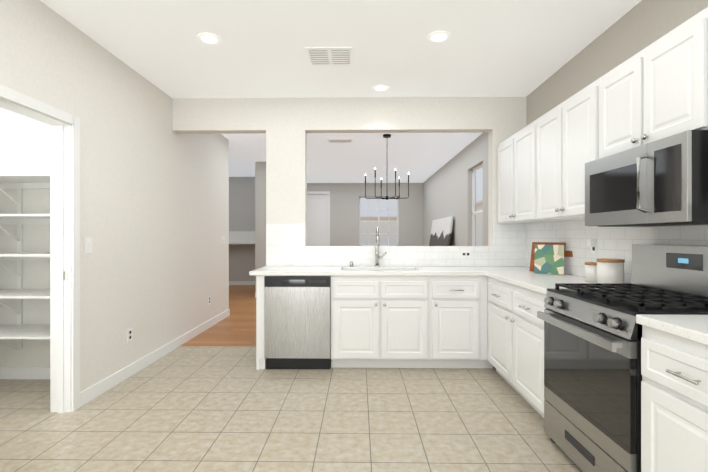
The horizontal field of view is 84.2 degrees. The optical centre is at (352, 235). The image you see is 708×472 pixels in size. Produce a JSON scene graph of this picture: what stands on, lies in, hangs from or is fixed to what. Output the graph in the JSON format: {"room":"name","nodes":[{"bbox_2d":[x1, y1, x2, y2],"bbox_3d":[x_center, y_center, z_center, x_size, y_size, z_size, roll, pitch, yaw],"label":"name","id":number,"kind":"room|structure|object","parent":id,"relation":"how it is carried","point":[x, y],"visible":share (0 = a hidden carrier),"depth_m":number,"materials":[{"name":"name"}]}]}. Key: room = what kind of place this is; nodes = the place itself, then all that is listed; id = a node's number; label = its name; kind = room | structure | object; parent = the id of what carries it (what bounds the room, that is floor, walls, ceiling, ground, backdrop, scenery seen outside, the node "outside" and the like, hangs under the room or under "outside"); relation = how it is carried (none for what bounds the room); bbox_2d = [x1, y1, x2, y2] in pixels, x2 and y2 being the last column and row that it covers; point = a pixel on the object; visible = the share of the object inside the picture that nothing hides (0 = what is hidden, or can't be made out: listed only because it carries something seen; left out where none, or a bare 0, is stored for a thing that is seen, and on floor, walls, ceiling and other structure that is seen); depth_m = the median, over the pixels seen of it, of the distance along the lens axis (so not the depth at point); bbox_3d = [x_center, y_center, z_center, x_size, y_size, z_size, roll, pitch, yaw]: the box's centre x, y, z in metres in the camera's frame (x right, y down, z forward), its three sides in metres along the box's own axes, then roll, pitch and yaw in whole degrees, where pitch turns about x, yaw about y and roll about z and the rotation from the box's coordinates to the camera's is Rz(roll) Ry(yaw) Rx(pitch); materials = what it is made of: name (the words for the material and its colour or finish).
{"room":"kitchen","nodes":[
{"label":"kitchen","id":0,"kind":"room"},
{"bbox_2d":[0,108,49,366],"bbox_3d":[-2.673,-0.130,3.447,1.110,2.740,0.100,0,0,1],"label":"wall","id":1,"kind":"structure","parent":0,"point":[24,144],"depth_m":3.38,"materials":[{"name":"paint"}]},
{"bbox_2d":[0,173,49,349],"bbox_3d":[-2.537,0.240,3.194,0.826,1.500,0.398,0,0,1],"label":"shelf","id":2,"kind":"object","parent":1,"relation":"attached to","point":[19,331],"visible":0.52,"depth_m":2.98,"materials":[{"name":"paint"}]},
{"bbox_2d":[0,367,49,378],"bbox_3d":[-2.664,1.190,3.391,1.090,0.100,0.012,0,0,1],"label":"baseboard","id":3,"kind":"structure","parent":1,"relation":"attached to","point":[5,372],"depth_m":3.39,"materials":[{"name":"paint"}]},
{"bbox_2d":[0,0,228,391],"bbox_3d":[-2.069,-0.130,2.098,0.140,2.740,8.020,0,0,1],"label":"wall","id":4,"kind":"structure","parent":0,"point":[154,219],"depth_m":3.44,"materials":[{"name":"paint"}]},
{"bbox_2d":[0,84,79,412],"bbox_3d":[-2.056,0.194,2.467,0.158,2.092,0.724,0,0,1],"label":"door frame","id":5,"kind":"structure","parent":4,"relation":"attached to","point":[64,261],"depth_m":2.75,"materials":[{"name":"paint"}]},
{"bbox_2d":[85,238,91,252],"bbox_3d":[-1.981,0.070,2.936,0.010,0.115,0.070,0,0,1],"label":"light switch","id":6,"kind":"object","parent":4,"relation":"attached to","point":[88,245],"visible":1,"depth_m":2.93,"materials":[{"name":"plastic"}]},
{"bbox_2d":[127,327,132,341],"bbox_3d":[-1.974,0.875,3.466,0.008,0.115,0.070,0,0,1],"label":"outlet","id":7,"kind":"object","parent":4,"relation":"attached to","point":[129,334],"visible":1,"depth_m":3.46,"materials":[{"name":"plastic"}]},
{"bbox_2d":[80,309,229,406],"bbox_3d":[-1.956,1.190,4.477,0.012,0.100,3.282,0,0,1],"label":"baseboard","id":8,"kind":"structure","parent":4,"relation":"attached to","point":[87,395],"depth_m":3.63,"materials":[{"name":"paint"}]},
{"bbox_2d":[181,285,255,346],"bbox_3d":[-1.205,1.280,7.835,6.650,0.080,6.880,0,0,1],"label":"floor","id":9,"kind":"structure","parent":0,"point":[237,327],"depth_m":5.37,"materials":[{"name":"brown wood"}]},
{"bbox_2d":[429,216,453,245],"bbox_3d":[1.770,0.435,8.279,0.265,1.610,1.900,0,0,1],"label":"canvas art","id":10,"kind":"object","parent":9,"relation":"on","point":[441,231],"visible":0.36,"depth_m":8.02},
{"bbox_2d":[229,162,265,292],"bbox_3d":[-3.091,-0.130,7.764,2.880,2.740,6.680,0,0,1],"label":"wall","id":11,"kind":"structure","parent":0,"point":[247,225],"depth_m":9.90,"materials":[{"name":"paint"}]},
{"bbox_2d":[229,281,254,284],"bbox_3d":[-3.169,1.191,9.899,2.460,0.100,0.012,0,0,1],"label":"baseboard","id":12,"kind":"structure","parent":11,"relation":"attached to","point":[230,282],"depth_m":9.89,"materials":[{"name":"paint"}]},
{"bbox_2d":[0,346,582,471],"bbox_3d":[-0.732,1.280,1.227,5.500,0.080,6.320,0,0,1],"label":"floor","id":13,"kind":"structure","parent":0,"point":[205,409],"depth_m":2.60,"materials":[{"name":"beige tile"}]},
{"bbox_2d":[264,276,330,368],"bbox_3d":[-0.507,0.806,3.896,0.605,0.864,0.606,0,0,1],"label":"dishwasher","id":14,"kind":"object","parent":13,"relation":"on","point":[297,322],"visible":0.94,"depth_m":3.60,"materials":[{"name":"silver metal"}]},
{"bbox_2d":[329,274,432,367],"bbox_3d":[0.254,0.802,3.897,0.911,0.876,0.621,0,0,1],"label":"base cabinet","id":15,"kind":"object","parent":13,"relation":"on","point":[378,320],"depth_m":3.59,"materials":[{"name":"paint"}]},
{"bbox_2d":[249,266,529,273],"bbox_3d":[0.451,0.344,3.898,2.799,0.037,0.645,0,0,1],"label":"countertop","id":16,"kind":"structure","parent":15,"relation":"on","point":[267,269],"depth_m":3.81,"materials":[{"name":"white stone"}]},
{"bbox_2d":[375,226,385,265],"bbox_3d":[0.294,0.113,4.077,0.131,0.426,0.232,0,0,1],"label":"faucet","id":17,"kind":"object","parent":16,"relation":"on","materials":[{"name":"silver metal"}]},
{"bbox_2d":[433,274,480,367],"bbox_3d":[0.974,0.802,3.886,0.529,0.876,0.621,0,0,1],"label":"base cabinet","id":18,"kind":"object","parent":13,"relation":"on","point":[433,316],"depth_m":3.58,"materials":[{"name":"paint"}]},
{"bbox_2d":[481,274,484,367],"bbox_3d":[1.516,0.802,3.860,0.678,0.876,0.656,0,0,1],"label":"base cabinet","id":19,"kind":"object","parent":13,"relation":"on","point":[482,275],"depth_m":3.59,"materials":[{"name":"paint"}]},
{"bbox_2d":[485,274,547,417],"bbox_3d":[1.516,0.801,2.997,0.620,0.876,1.180,0,0,1],"label":"base cabinet","id":20,"kind":"object","parent":13,"relation":"on","point":[514,334],"depth_m":2.89,"materials":[{"name":"paint"}]},
{"bbox_2d":[485,270,614,293],"bbox_3d":[1.517,0.344,2.984,0.639,0.037,1.149,0,0,1],"label":"countertop","id":21,"kind":"structure","parent":20,"relation":"on","point":[535,281],"depth_m":3.00,"materials":[{"name":"white stone"}]},
{"bbox_2d":[534,245,563,274],"bbox_3d":[1.677,0.199,3.346,0.226,0.249,0.053,0,0,33],"label":"cookbook","id":22,"kind":"object","parent":21,"relation":"on","point":[548,259],"visible":1,"depth_m":3.33,"materials":[{"name":"paper"}]},
{"bbox_2d":[529,242,572,271],"bbox_3d":[1.753,0.190,3.418,0.063,0.268,0.420,0,0,-34],"label":"cutting board","id":23,"kind":"object","parent":21,"relation":"on","point":[568,253],"visible":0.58,"depth_m":3.52,"materials":[{"name":"brown wood"}]},
{"bbox_2d":[584,262,596,281],"bbox_3d":[1.722,0.257,2.799,0.116,0.135,0.116,0,0,1],"label":"canister","id":24,"kind":"object","parent":21,"relation":"on","point":[590,271],"visible":0.73,"depth_m":2.77,"materials":[{"name":"white ceramic"}]},
{"bbox_2d":[596,258,624,282],"bbox_3d":[1.689,0.238,2.570,0.156,0.173,0.156,0,0,1],"label":"canister","id":25,"kind":"object","parent":21,"relation":"on","point":[610,270],"visible":0.9,"depth_m":2.51,"materials":[{"name":"white ceramic"}]},
{"bbox_2d":[537,244,707,471],"bbox_3d":[1.464,0.645,2.015,0.708,1.190,0.765,0,0,1],"label":"range","id":26,"kind":"object","parent":13,"relation":"on","point":[592,377],"visible":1,"depth_m":1.94,"materials":[{"name":"silver metal"}]},
{"bbox_2d":[636,318,707,471],"bbox_3d":[1.486,0.801,1.102,0.620,0.876,1.050,0,0,1],"label":"base cabinet","id":27,"kind":"object","parent":13,"relation":"on","point":[674,366],"depth_m":1.45,"materials":[{"name":"paint"}]},
{"bbox_2d":[636,314,707,341],"bbox_3d":[1.488,0.344,1.098,0.639,0.037,1.052,0,0,1],"label":"countertop","id":28,"kind":"structure","parent":27,"relation":"on","point":[696,326],"depth_m":1.48,"materials":[{"name":"white stone"}]},
{"bbox_2d":[40,0,640,182],"bbox_3d":[-1.254,-1.550,4.676,6.650,0.100,13.200,0,0,1],"label":"ceiling","id":29,"kind":"structure","parent":0,"point":[499,48],"depth_m":3.18,"materials":[{"name":"paint"}]},
{"bbox_2d":[197,33,220,44],"bbox_3d":[-1.090,-1.496,2.973,0.170,0.008,0.170,0,0,1],"label":"recessed light","id":30,"kind":"object","parent":29,"relation":"in","point":[210,38],"visible":1,"depth_m":2.96,"materials":[{"name":"white"}]},
{"bbox_2d":[305,47,352,65],"bbox_3d":[-0.191,-1.495,3.269,0.380,0.010,0.320,0,0,1],"label":"ceiling vent","id":31,"kind":"object","parent":29,"relation":"in","point":[329,56],"visible":1,"depth_m":3.25,"materials":[{"name":"white metal"}]},
{"bbox_2d":[327,139,352,142],"bbox_3d":[-0.206,-1.495,6.160,0.400,0.010,0.200,0,0,1],"label":"ceiling vent","id":32,"kind":"object","parent":29,"relation":"in","point":[339,140],"visible":0.98,"depth_m":6.15,"materials":[{"name":"white metal"}]},
{"bbox_2d":[373,85,388,90],"bbox_3d":[0.284,-1.496,3.962,0.170,0.008,0.170,0,0,1],"label":"recessed light","id":33,"kind":"object","parent":29,"relation":"in","point":[380,87],"visible":1,"depth_m":3.96,"materials":[{"name":"white"}]},
{"bbox_2d":[365,168,408,199],"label":"chandelier","id":34,"kind":"object","parent":29,"relation":"hanging from","point":[387,197],"depth_m":5.79,"materials":[{"name":"black metal"}]},
{"bbox_2d":[427,31,449,42],"bbox_3d":[0.646,-1.496,2.946,0.170,0.008,0.170,0,0,1],"label":"recessed light","id":35,"kind":"object","parent":29,"relation":"in","point":[438,36],"visible":1,"depth_m":2.93,"materials":[{"name":"white"}]},
{"bbox_2d":[173,96,525,266],"bbox_3d":[-0.049,-0.130,4.307,3.830,2.740,0.140,0,0,1],"label":"wall","id":36,"kind":"structure","parent":0,"point":[286,125],"depth_m":4.25,"materials":[{"name":"paint"}]},
{"bbox_2d":[266,224,525,265],"bbox_3d":[0.457,0.097,4.225,2.798,0.457,0.008,0,0,1],"label":"backsplash","id":37,"kind":"structure","parent":36,"relation":"attached to","point":[508,248],"depth_m":4.22,"materials":[{"name":"tile"}]},
{"bbox_2d":[461,251,470,256],"bbox_3d":[1.214,0.195,4.205,0.115,0.070,0.008,0,0,1],"label":"outlet","id":38,"kind":"object","parent":37,"relation":"attached to","point":[465,253],"visible":1,"depth_m":4.20,"materials":[{"name":"plastic"}]},
{"bbox_2d":[307,183,422,245],"bbox_3d":[-1.254,-0.129,11.169,6.450,2.740,0.215,0,0,1],"label":"wall","id":39,"kind":"structure","parent":0,"point":[332,214],"depth_m":11.06,"materials":[{"name":"paint"}]},
{"bbox_2d":[359,197,398,245],"bbox_3d":[0.737,-0.414,11.183,1.119,1.410,0.115,0,0,1],"label":"window","id":40,"kind":"structure","parent":39,"relation":"in","point":[382,215],"depth_m":11.23,"materials":[{"name":"white"}]},
{"bbox_2d":[423,0,707,276],"bbox_3d":[1.941,-0.130,4.626,0.140,2.740,13.200,0,0,1],"label":"wall","id":41,"kind":"structure","parent":0,"point":[633,31],"depth_m":3.55,"materials":[{"name":"paint"}]},
{"bbox_2d":[472,163,482,245],"bbox_3d":[1.996,-0.405,6.085,0.065,1.390,0.780,0,0,1],"label":"window","id":42,"kind":"structure","parent":41,"relation":"in","point":[478,212],"depth_m":6.32,"materials":[{"name":"white"}]},
{"bbox_2d":[497,122,532,223],"bbox_3d":[1.695,-0.559,3.743,0.316,0.854,0.926,0,0,1],"label":"upper cabinet","id":43,"kind":"object","parent":41,"relation":"attached to","point":[515,153],"depth_m":3.70,"materials":[{"name":"paint"}]},
{"bbox_2d":[533,80,596,222],"bbox_3d":[1.681,-0.559,2.855,0.316,0.854,0.850,0,0,1],"label":"upper cabinet","id":44,"kind":"object","parent":41,"relation":"attached to","point":[564,137],"depth_m":2.82,"materials":[{"name":"paint"}]},
{"bbox_2d":[526,219,707,283],"bbox_3d":[1.832,0.096,2.384,0.008,0.457,3.632,0,0,1],"label":"backsplash","id":45,"kind":"structure","parent":41,"relation":"attached to","point":[612,242],"depth_m":2.86,"materials":[{"name":"tile"}]},
{"bbox_2d":[587,238,596,253],"bbox_3d":[1.816,0.075,2.978,0.042,0.115,0.070,0,0,1],"label":"outlet","id":46,"kind":"object","parent":45,"relation":"attached to","point":[590,242],"depth_m":2.96,"materials":[{"name":"plastic"}]},
{"bbox_2d":[597,9,704,158],"bbox_3d":[1.669,-0.722,2.045,0.316,0.528,0.770,0,0,1],"label":"upper cabinet","id":47,"kind":"object","parent":41,"relation":"attached to","point":[656,90],"depth_m":1.95,"materials":[{"name":"paint"}]},
{"bbox_2d":[585,130,707,226],"bbox_3d":[1.605,-0.254,2.046,0.444,0.396,0.758,0,0,1],"label":"over-the-range microwave","id":48,"kind":"object","parent":47,"relation":"attached to","point":[662,182],"visible":1,"depth_m":1.87,"materials":[{"name":"silver metal"}]},
{"bbox_2d":[705,7,707,129],"bbox_3d":[1.656,-0.559,1.230,0.316,0.854,0.860,0,0,1],"label":"upper cabinet","id":49,"kind":"object","parent":41,"relation":"attached to","point":[706,9],"depth_m":1.68,"materials":[{"name":"paint"}]}
]}

